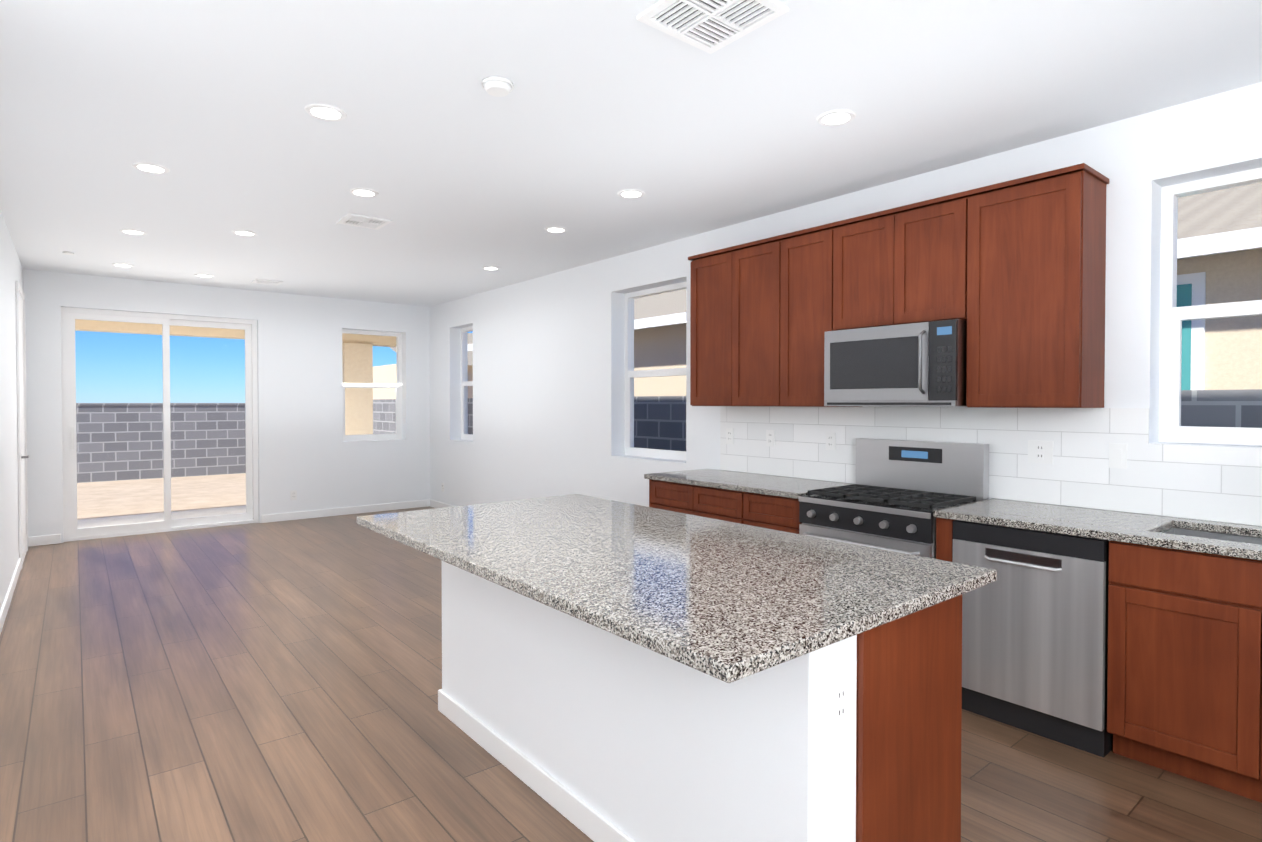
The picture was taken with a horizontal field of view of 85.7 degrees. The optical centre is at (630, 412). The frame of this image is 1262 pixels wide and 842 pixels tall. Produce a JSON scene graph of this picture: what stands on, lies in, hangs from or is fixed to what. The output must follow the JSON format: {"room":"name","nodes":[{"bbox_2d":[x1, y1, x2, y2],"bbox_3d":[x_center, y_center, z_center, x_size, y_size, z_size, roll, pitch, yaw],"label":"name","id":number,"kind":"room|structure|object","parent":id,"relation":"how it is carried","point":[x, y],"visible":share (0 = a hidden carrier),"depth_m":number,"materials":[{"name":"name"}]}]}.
{"room":"kitchen","nodes":[
{"label":"kitchen","id":0,"kind":"room"},
{"bbox_2d":[0,209,22,610],"bbox_3d":[-2.578,0.019,2.368,0.240,2.740,11.040,-1,1,-39],"label":"wall","id":1,"kind":"structure","parent":0,"point":[11,270],"depth_m":5.03,"materials":[{"name":"white paint"}]},
{"bbox_2d":[0,537,29,633],"bbox_3d":[-2.479,1.341,2.469,0.017,0.095,11.040,-1,1,-39],"label":"baseboard","id":2,"kind":"structure","parent":1,"relation":"attached to","point":[3,613],"depth_m":4.92,"materials":[{"name":"white wood"}]},
{"bbox_2d":[16,281,28,568],"bbox_3d":[-5.507,0.105,6.189,0.062,2.460,0.980,-1,1,-39],"label":"door frame","id":3,"kind":"structure","parent":1,"relation":"attached to","point":[23,456],"depth_m":6.12,"materials":[{"name":"white wood"}]},
{"bbox_2d":[23,269,429,542],"bbox_3d":[-4.449,-0.062,8.125,4.640,2.740,0.240,-1,1,-39],"label":"wall","id":4,"kind":"structure","parent":0,"point":[311,456],"depth_m":8.22,"materials":[{"name":"white paint"}]},
{"bbox_2d":[61,307,258,541],"bbox_3d":[-5.151,0.116,7.549,1.780,2.400,0.137,-1,1,-39],"label":"sliding glass door","id":5,"kind":"structure","parent":4,"relation":"in","point":[71,531],"depth_m":7.50,"materials":[{"name":"white plastic"}]},
{"bbox_2d":[290,490,296,499],"bbox_3d":[-4.099,1.006,8.266,0.070,0.115,0.008,-1,1,-39],"label":"outlet","id":6,"kind":"object","parent":4,"relation":"attached to","point":[293,494],"visible":1,"depth_m":8.26,"materials":[{"name":"white plastic"}]},
{"bbox_2d":[261,499,428,522],"bbox_3d":[-3.570,1.252,8.697,2.060,0.095,0.017,-1,1,-39],"label":"baseboard","id":7,"kind":"structure","parent":4,"relation":"attached to","point":[278,517],"depth_m":8.62,"materials":[{"name":"white wood"}]},
{"bbox_2d":[342,329,401,440],"bbox_3d":[-3.458,-0.355,9.026,0.820,1.440,0.075,-1,1,-39],"label":"window","id":8,"kind":"structure","parent":4,"relation":"in","point":[398,400],"depth_m":9.12,"materials":[{"name":"white plastic"}]},
{"bbox_2d":[0,506,1261,841],"bbox_3d":[-0.876,1.399,3.782,4.640,0.060,11.520,-1,1,-39],"label":"floor","id":9,"kind":"structure","parent":0,"point":[264,682],"depth_m":2.98,"materials":[{"name":"brown wood"}]},
{"bbox_2d":[649,479,684,512],"bbox_3d":[0.527,0.913,4.853,0.618,0.882,0.505,-1,1,-39],"label":"base cabinet","id":10,"kind":"object","parent":9,"relation":"on","point":[670,496],"depth_m":4.71,"materials":[{"name":"brown wood"}]},
{"bbox_2d":[438,561,961,841],"bbox_3d":[0.041,0.937,2.581,0.734,0.900,2.066,-1,1,-39],"label":"kitchen island","id":11,"kind":"object","parent":9,"relation":"on","point":[594,733],"visible":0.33,"depth_m":1.92,"materials":[{"name":"white paint"}]},
{"bbox_2d":[357,494,996,682],"bbox_3d":[-0.055,0.470,2.457,1.150,0.034,2.150,-1,1,-39],"label":"island countertop","id":12,"kind":"structure","parent":11,"relation":"on","point":[726,601],"depth_m":1.95,"materials":[{"name":"stone"}]},
{"bbox_2d":[830,675,848,731],"bbox_3d":[0.503,0.700,1.637,0.070,0.115,0.008,-1,1,-39],"label":"outlet","id":13,"kind":"object","parent":11,"relation":"attached to","point":[839,703],"visible":1,"depth_m":1.63,"materials":[{"name":"white plastic"}]},
{"bbox_2d":[685,484,732,520],"bbox_3d":[0.787,0.918,4.536,0.618,0.882,0.555,-1,1,-39],"label":"base cabinet","id":14,"kind":"object","parent":9,"relation":"on","point":[709,502],"depth_m":4.39,"materials":[{"name":"brown wood"}]},
{"bbox_2d":[729,490,801,533],"bbox_3d":[1.038,0.922,4.230,0.618,0.882,0.495,-1,1,-39],"label":"base cabinet","id":15,"kind":"object","parent":9,"relation":"on","point":[779,513],"depth_m":4.03,"materials":[{"name":"brown wood"}]},
{"bbox_2d":[644,469,1261,559],"bbox_3d":[1.913,0.480,3.135,0.643,0.032,4.965,-1,1,-39],"label":"countertop","id":16,"kind":"structure","parent":15,"relation":"on","point":[1137,528],"depth_m":3.02,"materials":[{"name":"stone"}]},
{"bbox_2d":[1161,528,1261,544],"bbox_3d":[2.436,0.610,2.527,0.420,0.207,0.800,-1,1,-39],"label":"sink","id":17,"kind":"object","parent":16,"relation":"in","point":[1221,536],"visible":0.03,"depth_m":2.83,"materials":[{"name":"silver metal"}]},
{"bbox_2d":[799,438,988,558],"bbox_3d":[1.395,0.768,3.693,0.686,1.205,0.758,-1,1,-39],"label":"range","id":18,"kind":"object","parent":9,"relation":"on","point":[896,495],"visible":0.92,"depth_m":3.65,"materials":[{"name":"silver metal"}]},
{"bbox_2d":[953,520,1112,757],"bbox_3d":[1.909,0.940,3.119,0.621,0.878,0.599,-1,1,-39],"label":"dishwasher","id":19,"kind":"object","parent":9,"relation":"on","point":[1035,638],"visible":0.79,"depth_m":2.88,"materials":[{"name":"silver metal"}]},
{"bbox_2d":[1107,571,1261,802],"bbox_3d":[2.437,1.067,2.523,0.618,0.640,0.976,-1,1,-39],"label":"base cabinet","id":20,"kind":"object","parent":9,"relation":"on","point":[1184,688],"depth_m":2.51,"materials":[{"name":"brown wood"}]},
{"bbox_2d":[0,0,1261,306],"bbox_3d":[-0.876,-1.420,3.742,4.640,0.100,11.520,-1,1,-39],"label":"ceiling","id":21,"kind":"structure","parent":0,"point":[446,156],"depth_m":3.12,"materials":[{"name":"white paint"}]},
{"bbox_2d":[63,251,73,254],"bbox_3d":[-4.926,-1.394,5.958,0.080,0.015,0.080,-1,1,-39],"label":"sensor","id":22,"kind":"object","parent":21,"relation":"attached to","point":[68,253],"visible":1,"depth_m":5.93,"materials":[{"name":"white plastic"}]},
{"bbox_2d":[112,263,133,266],"bbox_3d":[-4.851,-1.406,6.497,0.176,0.006,0.176,-1,1,-39],"label":"recessed light","id":23,"kind":"object","parent":21,"relation":"in","point":[121,265],"visible":0.96,"depth_m":6.49,"materials":[{"name":"white"}]},
{"bbox_2d":[119,229,146,234],"bbox_3d":[-3.832,-1.388,5.238,0.176,0.006,0.176,-1,1,-39],"label":"recessed light","id":24,"kind":"object","parent":21,"relation":"in","point":[132,231],"visible":0.98,"depth_m":5.23,"materials":[{"name":"white plastic"}]},
{"bbox_2d":[131,162,169,173],"bbox_3d":[-2.689,-1.368,3.809,0.176,0.006,0.176,-1,1,-39],"label":"recessed light","id":25,"kind":"object","parent":21,"relation":"in","point":[150,167],"visible":0.96,"depth_m":3.79,"materials":[{"name":"white"}]},
{"bbox_2d":[194,274,213,277],"bbox_3d":[-4.413,-1.414,7.037,0.176,0.006,0.176,-1,1,-39],"label":"recessed light","id":26,"kind":"object","parent":21,"relation":"in","point":[204,275],"visible":0.96,"depth_m":7.00,"materials":[{"name":"white"}]},
{"bbox_2d":[232,230,256,235],"bbox_3d":[-2.991,-1.388,5.268,0.176,0.006,0.176,-1,1,-39],"label":"recessed light","id":27,"kind":"object","parent":21,"relation":"in","point":[244,232],"visible":0.94,"depth_m":5.27,"materials":[{"name":"white plastic"}]},
{"bbox_2d":[251,279,282,285],"bbox_3d":[-3.952,-1.416,7.388,0.260,0.012,0.260,-1,1,-39],"label":"ceiling vent","id":28,"kind":"object","parent":21,"relation":"in","point":[267,282],"visible":1,"depth_m":7.38,"materials":[{"name":"white metal"}]},
{"bbox_2d":[304,104,346,120],"bbox_3d":[-1.383,-1.357,3.082,0.176,0.006,0.176,-1,1,-39],"label":"recessed light","id":29,"kind":"object","parent":21,"relation":"in","point":[325,112],"visible":1,"depth_m":3.07,"materials":[{"name":"white plastic"}]},
{"bbox_2d":[349,188,378,196],"bbox_3d":[-1.671,-1.374,4.255,0.176,0.006,0.176,-1,1,-39],"label":"recessed light","id":30,"kind":"object","parent":21,"relation":"in","point":[363,192],"visible":0.96,"depth_m":4.24,"materials":[{"name":"white plastic"}]},
{"bbox_2d":[336,213,391,229],"bbox_3d":[-1.931,-1.381,4.920,0.300,0.012,0.300,-1,1,-39],"label":"ceiling vent","id":31,"kind":"object","parent":21,"relation":"in","point":[363,221],"visible":1,"depth_m":4.90,"materials":[{"name":"white metal"}]},
{"bbox_2d":[482,266,499,269],"bbox_3d":[-1.368,-1.408,6.648,0.176,0.006,0.176,-1,1,-39],"label":"recessed light","id":32,"kind":"object","parent":21,"relation":"in","point":[491,268],"visible":0.88,"depth_m":6.64,"materials":[{"name":"white"}]},
{"bbox_2d":[482,76,513,96],"bbox_3d":[-0.550,-1.339,2.808,0.130,0.034,0.130,-1,1,-39],"label":"smoke detector","id":33,"kind":"object","parent":21,"relation":"attached to","point":[496,86],"visible":1,"depth_m":2.77,"materials":[{"name":"white plastic"}]},
{"bbox_2d":[544,227,566,232],"bbox_3d":[-0.571,-1.387,5.168,0.176,0.006,0.176,-1,1,-39],"label":"recessed light","id":34,"kind":"object","parent":21,"relation":"in","point":[556,229],"visible":1,"depth_m":5.14,"materials":[{"name":"white"}]},
{"bbox_2d":[617,189,644,197],"bbox_3d":[0.002,-1.374,4.280,0.176,0.006,0.176,-1,1,-39],"label":"recessed light","id":35,"kind":"object","parent":21,"relation":"in","point":[631,193],"visible":1,"depth_m":4.26,"materials":[{"name":"white plastic"}]},
{"bbox_2d":[637,0,788,53],"bbox_3d":[0.273,-1.343,2.292,0.360,0.012,0.360,-1,1,-39],"label":"ceiling vent","id":36,"kind":"object","parent":21,"relation":"in","point":[710,26],"visible":0.96,"depth_m":2.31,"materials":[{"name":"white metal"}]},
{"bbox_2d":[816,110,855,125],"bbox_3d":[0.947,-1.358,3.141,0.176,0.006,0.176,-1,1,-39],"label":"recessed light","id":37,"kind":"object","parent":21,"relation":"in","point":[835,117],"visible":1,"depth_m":3.12,"materials":[{"name":"white plastic"}]},
{"bbox_2d":[429,82,1261,525],"bbox_3d":[0.826,-0.020,5.155,0.240,2.740,11.040,-1,1,-39],"label":"wall","id":38,"kind":"structure","parent":0,"point":[549,386],"depth_m":5.93,"materials":[{"name":"white paint"}]},
{"bbox_2d":[429,499,453,507],"bbox_3d":[-1.097,1.272,7.322,0.014,0.095,5.280,-1,1,-39],"label":"baseboard","id":39,"kind":"structure","parent":38,"relation":"attached to","point":[432,503],"depth_m":9.15,"materials":[{"name":"white wood"}]},
{"bbox_2d":[461,326,472,440],"bbox_3d":[-2.000,-0.371,8.717,0.075,1.460,0.660,-1,1,-39],"label":"window","id":40,"kind":"structure","parent":38,"relation":"in","point":[465,384],"depth_m":8.92,"materials":[{"name":"white plastic"}]},
{"bbox_2d":[625,282,685,460],"bbox_3d":[0.280,-0.346,5.932,0.075,1.490,0.980,-1,1,-39],"label":"window","id":41,"kind":"structure","parent":38,"relation":"in","point":[631,374],"depth_m":6.22,"materials":[{"name":"white plastic"}]},
{"bbox_2d":[688,249,723,405],"bbox_3d":[0.701,-0.584,4.849,0.328,1.076,0.464,-1,1,-39],"label":"upper cabinet","id":42,"kind":"object","parent":38,"relation":"attached to","point":[707,269],"depth_m":4.80,"materials":[{"name":"brown wood"}]},
{"bbox_2d":[720,238,767,405],"bbox_3d":[0.939,-0.580,4.558,0.328,1.076,0.528,-1,1,-39],"label":"upper cabinet","id":43,"kind":"object","parent":38,"relation":"attached to","point":[745,265],"depth_m":4.52,"materials":[{"name":"brown wood"}]},
{"bbox_2d":[768,224,862,406],"bbox_3d":[1.188,-0.576,4.254,0.328,1.076,0.510,-1,1,-39],"label":"upper cabinet","id":44,"kind":"object","parent":38,"relation":"attached to","point":[797,260],"depth_m":4.20,"materials":[{"name":"brown wood"}]},
{"bbox_2d":[828,211,879,330],"bbox_3d":[1.452,-0.794,3.928,0.328,0.631,0.447,-1,1,-39],"label":"upper cabinet","id":45,"kind":"object","parent":38,"relation":"attached to","point":[853,243],"depth_m":3.89,"materials":[{"name":"brown wood"}]},
{"bbox_2d":[880,195,947,325],"bbox_3d":[1.659,-0.790,3.675,0.328,0.631,0.447,-1,1,-39],"label":"upper cabinet","id":46,"kind":"object","parent":38,"relation":"attached to","point":[913,237],"depth_m":3.61,"materials":[{"name":"brown wood"}]},
{"bbox_2d":[824,319,966,405],"bbox_3d":[1.503,-0.252,3.766,0.464,0.433,0.760,-1,1,-39],"label":"over-the-range microwave","id":47,"kind":"object","parent":46,"relation":"attached to","point":[919,364],"visible":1,"depth_m":3.59,"materials":[{"name":"silver metal"}]},
{"bbox_2d":[720,406,1261,525],"bbox_3d":[2.198,0.220,3.284,0.008,0.482,4.800,-1,1,-39],"label":"backsplash","id":48,"kind":"structure","parent":38,"relation":"attached to","point":[1215,483],"depth_m":3.42,"materials":[{"name":"tile"}]},
{"bbox_2d":[726,428,733,443],"bbox_3d":[0.735,0.176,5.057,0.008,0.115,0.070,-1,1,-39],"label":"outlet","id":49,"kind":"object","parent":48,"relation":"attached to","point":[729,435],"visible":1,"depth_m":5.05,"materials":[{"name":"white plastic"}]},
{"bbox_2d":[766,430,774,446],"bbox_3d":[0.975,0.180,4.763,0.008,0.115,0.070,-1,1,-39],"label":"outlet","id":50,"kind":"object","parent":48,"relation":"attached to","point":[770,437],"visible":1,"depth_m":4.76,"materials":[{"name":"white plastic"}]},
{"bbox_2d":[826,432,835,450],"bbox_3d":[1.286,0.186,4.384,0.008,0.115,0.070,-1,1,-39],"label":"outlet","id":51,"kind":"object","parent":48,"relation":"attached to","point":[830,440],"visible":1,"depth_m":4.38,"materials":[{"name":"white plastic"}]},
{"bbox_2d":[1028,440,1052,463],"bbox_3d":[2.065,0.199,3.433,0.008,0.115,0.115,-1,1,-39],"label":"outlet","id":52,"kind":"object","parent":48,"relation":"attached to","point":[1040,451],"visible":1,"depth_m":3.43,"materials":[{"name":"white plastic"}]},
{"bbox_2d":[1109,443,1126,468],"bbox_3d":[2.274,0.203,3.177,0.009,0.115,0.070,-1,1,-39],"label":"outlet","id":53,"kind":"object","parent":48,"relation":"attached to","point":[1117,455],"visible":1,"depth_m":3.17,"materials":[{"name":"white plastic"}]},
{"bbox_2d":[948,163,1108,407],"bbox_3d":[1.940,-0.563,3.335,0.328,1.076,0.564,-1,1,-39],"label":"upper cabinet","id":54,"kind":"object","parent":38,"relation":"attached to","point":[1012,273],"depth_m":3.18,"materials":[{"name":"brown wood"}]},
{"bbox_2d":[1159,167,1261,445],"bbox_3d":[2.841,-0.452,2.802,0.075,1.190,1.055,-1,1,-39],"label":"window","id":55,"kind":"structure","parent":38,"relation":"in","point":[1173,316],"depth_m":3.14,"materials":[{"name":"white plastic"}]},
{"label":"outside","id":56,"kind":"structure","parent":0,"visible":0},
{"bbox_2d":[77,473,245,519],"bbox_3d":[-2.559,1.570,10.782,70.000,0.200,80.000,-1,1,-39],"label":"ground","id":57,"kind":"structure","parent":56,"point":[145,492],"depth_m":11.91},
{"bbox_2d":[75,319,395,528],"bbox_3d":[-6.271,0.033,8.064,8.260,2.950,1.968,-1,1,-39],"label":"patio","id":58,"kind":"structure","parent":57,"relation":"on","point":[361,372],"depth_m":10.27,"materials":[{"name":"beige paint"}]},
{"bbox_2d":[373,333,472,398],"bbox_3d":[-4.412,-1.048,29.584,14.000,4.500,8.500,-1,1,-39],"label":"houses","id":59,"kind":"structure","parent":57,"relation":"on","point":[383,372],"depth_m":24.75,"materials":[{"name":"beige paint"}]},
{"bbox_2d":[76,389,1261,482],"bbox_3d":[-5.250,0.780,-0.467,19.640,1.700,30.020,-1,1,-39],"label":"wall","id":60,"kind":"structure","parent":57,"relation":"on","point":[1221,408],"depth_m":14.21,"materials":[{"name":"grey brick"}]},
{"bbox_2d":[468,182,1261,395],"bbox_3d":[7.075,-0.734,9.266,9.970,4.450,22.500,-1,1,-39],"label":"house","id":61,"kind":"structure","parent":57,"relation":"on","point":[1219,246],"depth_m":5.32,"materials":[{"name":"beige paint"}]}
]}

